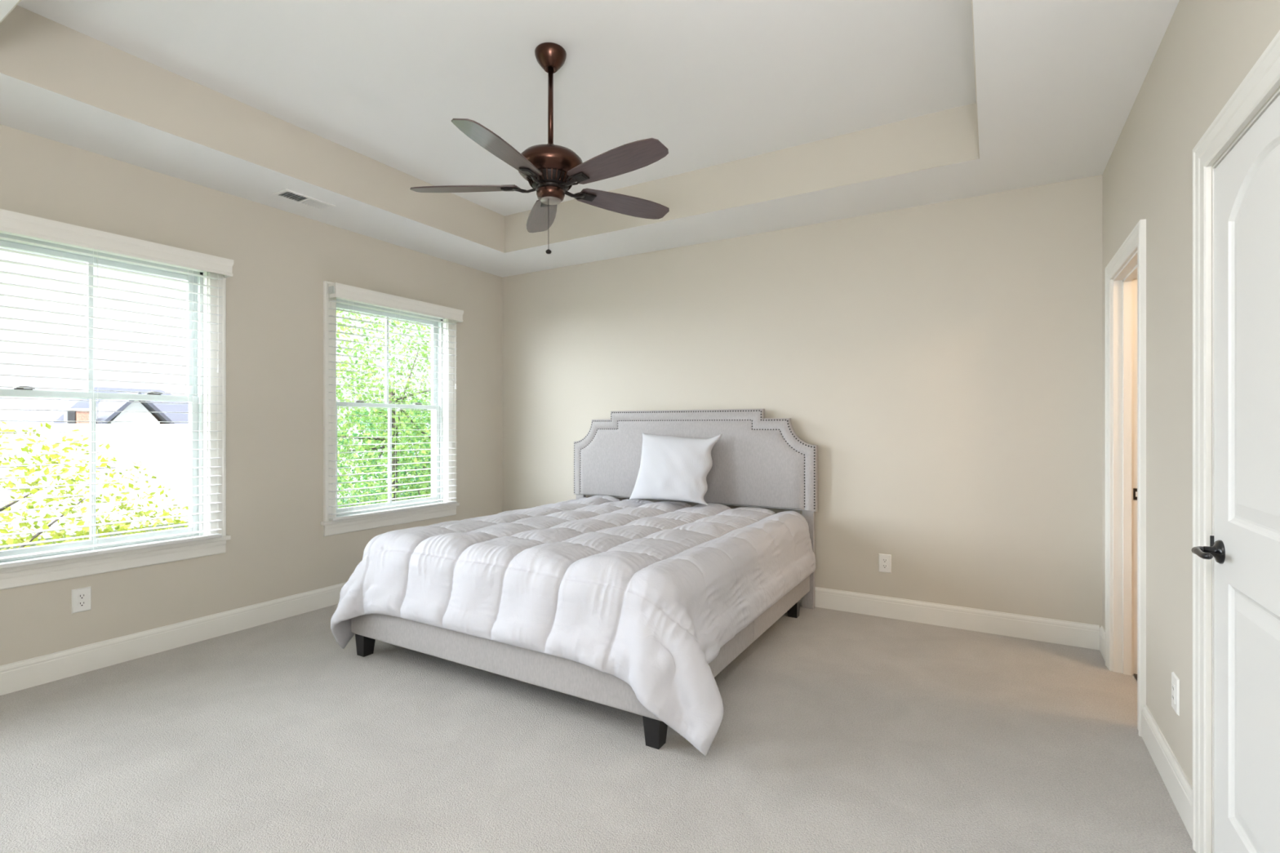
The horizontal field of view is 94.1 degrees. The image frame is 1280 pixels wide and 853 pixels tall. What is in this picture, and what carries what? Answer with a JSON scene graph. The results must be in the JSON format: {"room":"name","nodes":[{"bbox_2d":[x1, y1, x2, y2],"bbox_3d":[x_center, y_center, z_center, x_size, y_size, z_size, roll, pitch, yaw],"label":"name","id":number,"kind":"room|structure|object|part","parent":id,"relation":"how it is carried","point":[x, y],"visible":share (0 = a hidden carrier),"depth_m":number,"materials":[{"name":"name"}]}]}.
{"room":"bedroom","nodes":[
{"label":"bedroom","id":0,"kind":"room"},
{"bbox_2d":[0,124,502,666],"bbox_3d":[-2.773,-0.082,3.535,0.170,2.740,5.690,0,0,31],"label":"wall","id":1,"kind":"structure","parent":0,"point":[277,547],"depth_m":3.88,"materials":[{"name":"beige paint"}]},
{"bbox_2d":[71,586,91,613],"bbox_3d":[-2.918,0.907,3.114,0.008,0.124,0.078,0,0,31],"label":"wall outlet","id":2,"kind":"object","parent":1,"relation":"attached to","point":[81,597],"visible":1,"depth_m":3.11,"materials":[{"name":"white plastic"}]},
{"bbox_2d":[77,600,86,607],"bbox_3d":[-2.916,0.926,3.112,0.003,0.027,0.034,0,0,31],"label":"receptacle","id":3,"kind":"object","parent":2,"relation":"attached to","point":[80,603],"depth_m":3.11,"materials":[{"name":"grey plastic"}]},
{"bbox_2d":[77,593,86,599],"bbox_3d":[-2.916,0.887,3.112,0.003,0.027,0.034,0,0,31],"label":"receptacle","id":4,"kind":"object","parent":2,"relation":"attached to","point":[80,596],"depth_m":3.11,"materials":[{"name":"grey plastic"}]},
{"bbox_2d":[0,231,231,590],"bbox_3d":[-2.944,-0.127,3.210,0.206,1.821,1.250,0,0,31],"label":"window","id":5,"kind":"structure","parent":1,"relation":"in","point":[45,572],"depth_m":3.52,"materials":[{"name":"white paint"}]},
{"bbox_3d":[-2.988,-0.535,3.236,0.030,0.770,0.992,0,0,31],"label":"sash","id":6,"kind":"part","parent":5,"relation":"part of","materials":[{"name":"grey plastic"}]},
{"bbox_3d":[-2.955,0.239,3.216,0.032,0.846,0.992,0,0,31],"label":"sash","id":7,"kind":"part","parent":5,"relation":"part of","materials":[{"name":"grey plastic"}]},
{"bbox_2d":[0,208,233,568],"bbox_3d":[-2.824,-0.174,3.153,0.082,1.690,1.193,0,0,31],"label":"window blind","id":8,"kind":"object","parent":5,"relation":"attached to","point":[13,222],"visible":1,"depth_m":3.13,"materials":[{"name":"white paint"}]},
{"bbox_3d":[-2.845,-0.144,3.135,0.056,1.615,0.831,0,0,31],"label":"ladder cord","id":9,"kind":"part","parent":8,"relation":"part of","materials":[{"name":"white fabric"}]},
{"bbox_3d":[-2.845,0.661,3.135,0.053,0.019,1.142,0,0,31],"label":"rail","id":10,"kind":"part","parent":8,"relation":"part of","materials":[{"name":"white plastic"}]},
{"bbox_3d":[-2.537,-0.657,3.586,0.003,0.570,0.002,0,0,31],"label":"lift cord","id":11,"kind":"part","parent":8,"relation":"part of","materials":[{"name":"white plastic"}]},
{"bbox_3d":[-2.877,-0.180,3.170,0.022,1.713,1.210,0,0,31],"label":"casing","id":12,"kind":"part","parent":5,"relation":"part of","materials":[{"name":"white paint"}]},
{"bbox_2d":[0,582,346,695],"bbox_3d":[-2.694,1.218,3.488,0.014,0.139,5.350,0,0,31],"label":"baseboard","id":13,"kind":"structure","parent":1,"relation":"attached to","point":[42,669],"depth_m":3.37,"materials":[{"name":"white paint"}]},
{"bbox_2d":[320,280,459,536],"bbox_3d":[-2.007,-0.127,4.800,0.206,1.821,1.250,0,0,31],"label":"window","id":14,"kind":"structure","parent":1,"relation":"in","point":[330,422],"depth_m":4.81,"materials":[{"name":"white paint"}]},
{"bbox_3d":[-2.051,-0.535,4.825,0.030,0.770,0.992,0,0,31],"label":"sash","id":15,"kind":"part","parent":14,"relation":"part of","materials":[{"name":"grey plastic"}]},
{"bbox_3d":[-2.018,0.239,4.806,0.032,0.846,0.992,0,0,31],"label":"sash","id":16,"kind":"part","parent":14,"relation":"part of","materials":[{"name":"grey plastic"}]},
{"bbox_3d":[-2.040,-0.132,4.819,0.119,1.616,1.016,0,0,31],"label":"vinyl frame","id":17,"kind":"part","parent":14,"relation":"part of","materials":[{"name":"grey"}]},
{"bbox_2d":[328,282,463,520],"bbox_3d":[-1.888,-0.174,4.742,0.082,1.690,1.193,0,0,31],"label":"window blind","id":18,"kind":"object","parent":14,"relation":"attached to","point":[335,290],"visible":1,"depth_m":4.67,"materials":[{"name":"white paint"}]},
{"bbox_3d":[-1.908,0.661,4.725,0.053,0.019,1.142,0,0,31],"label":"rail","id":19,"kind":"part","parent":18,"relation":"part of","materials":[{"name":"white plastic"}]},
{"bbox_3d":[-1.909,-0.144,4.724,0.056,1.615,0.831,0,0,31],"label":"ladder cord","id":20,"kind":"part","parent":18,"relation":"part of","materials":[{"name":"white fabric"}]},
{"bbox_2d":[0,0,1179,277],"bbox_3d":[-0.717,-1.655,2.324,4.942,0.407,5.690,0,0,31],"label":"ceiling","id":21,"kind":"structure","parent":0,"point":[769,115],"depth_m":3.04,"materials":[{"name":"white paint"}]},
{"bbox_2d":[272,188,335,210],"bbox_3d":[-2.146,-1.447,3.812,0.150,0.010,0.320,0,0,31],"label":"ceiling vent","id":22,"kind":"object","parent":21,"relation":"in","point":[286,193],"visible":1,"depth_m":3.80,"materials":[{"name":"white metal"}]},
{"bbox_2d":[409,42,669,253],"bbox_3d":[-0.408,-1.280,2.759,1.261,0.958,1.262,0,0,31],"label":"ceiling fan","id":23,"kind":"object","parent":21,"relation":"hanging from","point":[551,170],"visible":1,"depth_m":2.71,"materials":[{"name":"brown wood"}]},
{"bbox_3d":[-0.825,-1.124,2.817,0.512,0.006,0.154,0,13,3],"label":"blade","id":24,"kind":"part","parent":23,"relation":"part of","materials":[{"name":"brown wood"}]},
{"bbox_3d":[-0.565,-1.124,2.417,0.154,0.007,0.512,13,5,20],"label":"blade","id":25,"kind":"part","parent":23,"relation":"part of","materials":[{"name":"wood"}]},
{"bbox_3d":[-0.524,-1.124,3.188,0.154,0.006,0.512,-13,3,-15],"label":"blade","id":26,"kind":"part","parent":23,"relation":"part of","materials":[{"name":"brown wood"}]},
{"bbox_2d":[526,168,572,191],"bbox_3d":[-0.419,-1.145,2.796,0.224,0.039,0.223,0,0,-29],"label":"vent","id":27,"kind":"object","parent":23,"relation":"attached to","point":[557,177],"depth_m":2.72,"materials":[{"name":"brown metal"}]},
{"bbox_3d":[-0.104,-1.124,2.540,0.512,0.006,0.154,0,-13,39],"label":"blade","id":28,"kind":"part","parent":23,"relation":"part of","materials":[{"name":"brown wood"}]},
{"bbox_3d":[-0.079,-1.124,3.017,0.512,0.006,0.154,0,-13,-33],"label":"blade","id":29,"kind":"part","parent":23,"relation":"part of","materials":[{"name":"brown wood"}]},
{"bbox_2d":[0,604,1195,852],"bbox_3d":[-0.733,1.348,2.333,4.907,0.120,5.690,0,0,31],"label":"floor","id":30,"kind":"structure","parent":0,"point":[839,731],"depth_m":2.30,"materials":[{"name":"beige carpet"}]},
{"bbox_2d":[351,408,817,749],"bbox_3d":[-0.213,0.579,3.802,2.120,1.418,2.212,0,0,31],"label":"bed","id":31,"kind":"object","parent":30,"relation":"on","point":[758,461],"visible":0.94,"depth_m":4.25,"materials":[{"name":"grey fabric"}]},
{"bbox_3d":[-0.753,1.046,2.868,2.008,0.236,0.055,0,0,31],"label":"footboard","id":32,"kind":"part","parent":31,"relation":"part of","materials":[{"name":"grey fabric"}]},
{"bbox_3d":[-0.520,0.928,5.244,0.083,0.720,0.038,0,0,31],"label":"headboard leg","id":33,"kind":"part","parent":31,"relation":"part of","materials":[{"name":"grey fabric"}]},
{"bbox_3d":[0.330,0.234,4.723,2.120,0.728,0.069,0,0,31],"label":"headboard","id":34,"kind":"part","parent":31,"relation":"part of","materials":[{"name":"grey fabric"}]},
{"bbox_3d":[0.346,1.046,2.809,0.055,0.236,0.956,0,0,31],"label":"rail","id":35,"kind":"part","parent":31,"relation":"part of","materials":[{"name":"grey fabric"}]},
{"bbox_3d":[0.884,1.046,3.722,0.055,0.236,1.155,0,0,31],"label":"rail","id":36,"kind":"part","parent":31,"relation":"part of","materials":[{"name":"grey fabric"}]},
{"bbox_3d":[1.197,0.928,4.232,0.083,0.720,0.038,0,0,31],"label":"headboard leg","id":37,"kind":"part","parent":31,"relation":"part of","materials":[{"name":"grey fabric"}]},
{"bbox_3d":[-0.210,0.869,3.792,1.915,0.406,2.055,0,0,31],"label":"mattress","id":38,"kind":"object","parent":31,"relation":"on","visible":0},
{"bbox_2d":[330,495,815,755],"bbox_3d":[-0.228,0.913,3.707,2.424,0.679,2.301,0,0,31],"label":"comforter","id":39,"kind":"object","parent":38,"relation":"on","point":[645,594],"visible":1,"depth_m":2.86,"materials":[{"name":"white fabric"}]},
{"bbox_2d":[628,432,722,505],"bbox_3d":[0.258,0.313,4.533,0.730,0.526,0.222,0,0,31],"label":"pillow","id":40,"kind":"object","parent":39,"relation":"on","point":[672,468],"visible":1,"depth_m":4.46,"materials":[{"name":"smooth white cotton"}]},
{"bbox_2d":[502,174,1102,627],"bbox_3d":[0.705,-0.082,4.689,4.652,2.740,0.170,0,0,31],"label":"wall","id":41,"kind":"structure","parent":0,"point":[941,362],"depth_m":4.01,"materials":[{"name":"beige paint"}]},
{"bbox_2d":[879,553,891,573],"bbox_3d":[1.655,0.925,4.026,0.078,0.124,0.008,0,0,31],"label":"wall outlet","id":42,"kind":"object","parent":41,"relation":"attached to","point":[885,560],"visible":1,"depth_m":4.02,"materials":[{"name":"white plastic"}]},
{"bbox_2d":[800,586,1099,649],"bbox_3d":[0.658,1.218,4.610,4.623,0.139,0.014,0,0,31],"label":"baseboard","id":43,"kind":"structure","parent":41,"relation":"attached to","point":[1083,635],"depth_m":3.78,"materials":[{"name":"white paint"}]},
{"bbox_2d":[1102,0,1279,852],"bbox_3d":[1.360,-0.082,1.100,0.120,2.740,5.690,0,0,31],"label":"wall","id":44,"kind":"structure","parent":0,"point":[1207,48],"depth_m":2.11,"materials":[{"name":"beige paint"}]},
{"bbox_2d":[1105,218,1146,737],"bbox_3d":[2.355,0.214,2.811,0.142,2.147,0.862,0,0,31],"label":"door","id":45,"kind":"structure","parent":44,"relation":"in","point":[1126,273],"depth_m":3.09,"materials":[{"name":"cream paint"},{"name":"black metal"}]},
{"bbox_3d":[2.570,0.350,3.076,0.034,0.060,0.004,0,0,31],"label":"strike plate","id":46,"kind":"part","parent":45,"relation":"part of","materials":[{"name":"black"}]},
{"bbox_2d":[1099,625,1192,840],"bbox_3d":[1.302,1.218,1.134,0.014,0.139,5.350,0,0,31],"label":"baseboard","id":47,"kind":"structure","parent":44,"relation":"attached to","point":[1176,782],"depth_m":2.12,"materials":[{"name":"white paint"}]},
{"bbox_2d":[1171,671,1179,715],"bbox_3d":[1.854,0.925,2.066,0.009,0.124,0.078,0,0,31],"label":"wall outlet","id":48,"kind":"object","parent":44,"relation":"attached to","point":[1175,680],"visible":1,"depth_m":2.05,"materials":[{"name":"white plastic"}]},
{"bbox_2d":[1172,681,1175,704],"bbox_3d":[1.852,0.925,2.067,0.004,0.067,0.033,0,0,31],"label":"receptacle","id":49,"kind":"object","parent":48,"relation":"attached to","point":[1173,682],"depth_m":2.06,"materials":[{"name":"white plastic"}]},
{"bbox_2d":[1191,30,1279,852],"bbox_3d":[1.490,0.219,1.383,0.183,2.138,0.966,0,0,31],"label":"door","id":50,"kind":"structure","parent":44,"relation":"in","point":[1243,546],"depth_m":1.55,"materials":[{"name":"white paint"}]},
{"bbox_3d":[1.560,0.351,1.647,0.035,0.023,0.124,0,0,31],"label":"lever","id":51,"kind":"part","parent":50,"relation":"part of","materials":[{"name":"black metal"}]},
{"bbox_3d":[1.657,0.344,1.724,0.010,0.057,0.004,0,0,31],"label":"strike plate","id":52,"kind":"part","parent":50,"relation":"part of","materials":[{"name":"black"}]},
{"label":"outside","id":53,"kind":"structure","parent":0,"visible":0},
{"bbox_3d":[-24.053,4.688,36.590,69.600,0.200,90.000,0,0,31],"label":"ground","id":54,"kind":"structure","parent":53,"visible":0},
{"bbox_2d":[0,421,188,551],"bbox_3d":[-7.056,2.232,6.266,5.525,4.718,3.157,0,0,-41],"label":"tree","id":55,"kind":"object","parent":54,"relation":"on","point":[54,534],"visible":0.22,"depth_m":6.83,"materials":[{"name":"green plant"}]},
{"bbox_2d":[0,386,188,423],"bbox_3d":[-21.365,1.498,24.607,8.400,6.180,6.320,0,0,31],"label":"house","id":56,"kind":"structure","parent":54,"relation":"on","point":[66,405],"depth_m":22.17,"materials":[{"name":"grey"}]},
{"bbox_2d":[0,423,415,550],"bbox_3d":[-15.126,2.258,13.920,7.200,4.660,19.000,0,0,31],"label":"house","id":57,"kind":"structure","parent":54,"relation":"on","point":[116,436],"depth_m":14.32,"materials":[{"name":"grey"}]},
{"bbox_2d":[336,309,431,508],"bbox_3d":[-4.083,1.038,10.024,3.742,7.105,5.382,0,0,31],"label":"tree","id":58,"kind":"object","parent":54,"relation":"on","point":[399,419],"visible":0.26,"depth_m":9.53,"materials":[{"name":"green plant"}]},
{"bbox_2d":[337,398,431,507],"bbox_3d":[-5.788,1.883,16.886,4.901,5.417,6.620,0,0,31],"label":"tree","id":59,"kind":"object","parent":54,"relation":"on","point":[356,411],"visible":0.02,"depth_m":15.33,"materials":[{"name":"green plant"}]}
]}

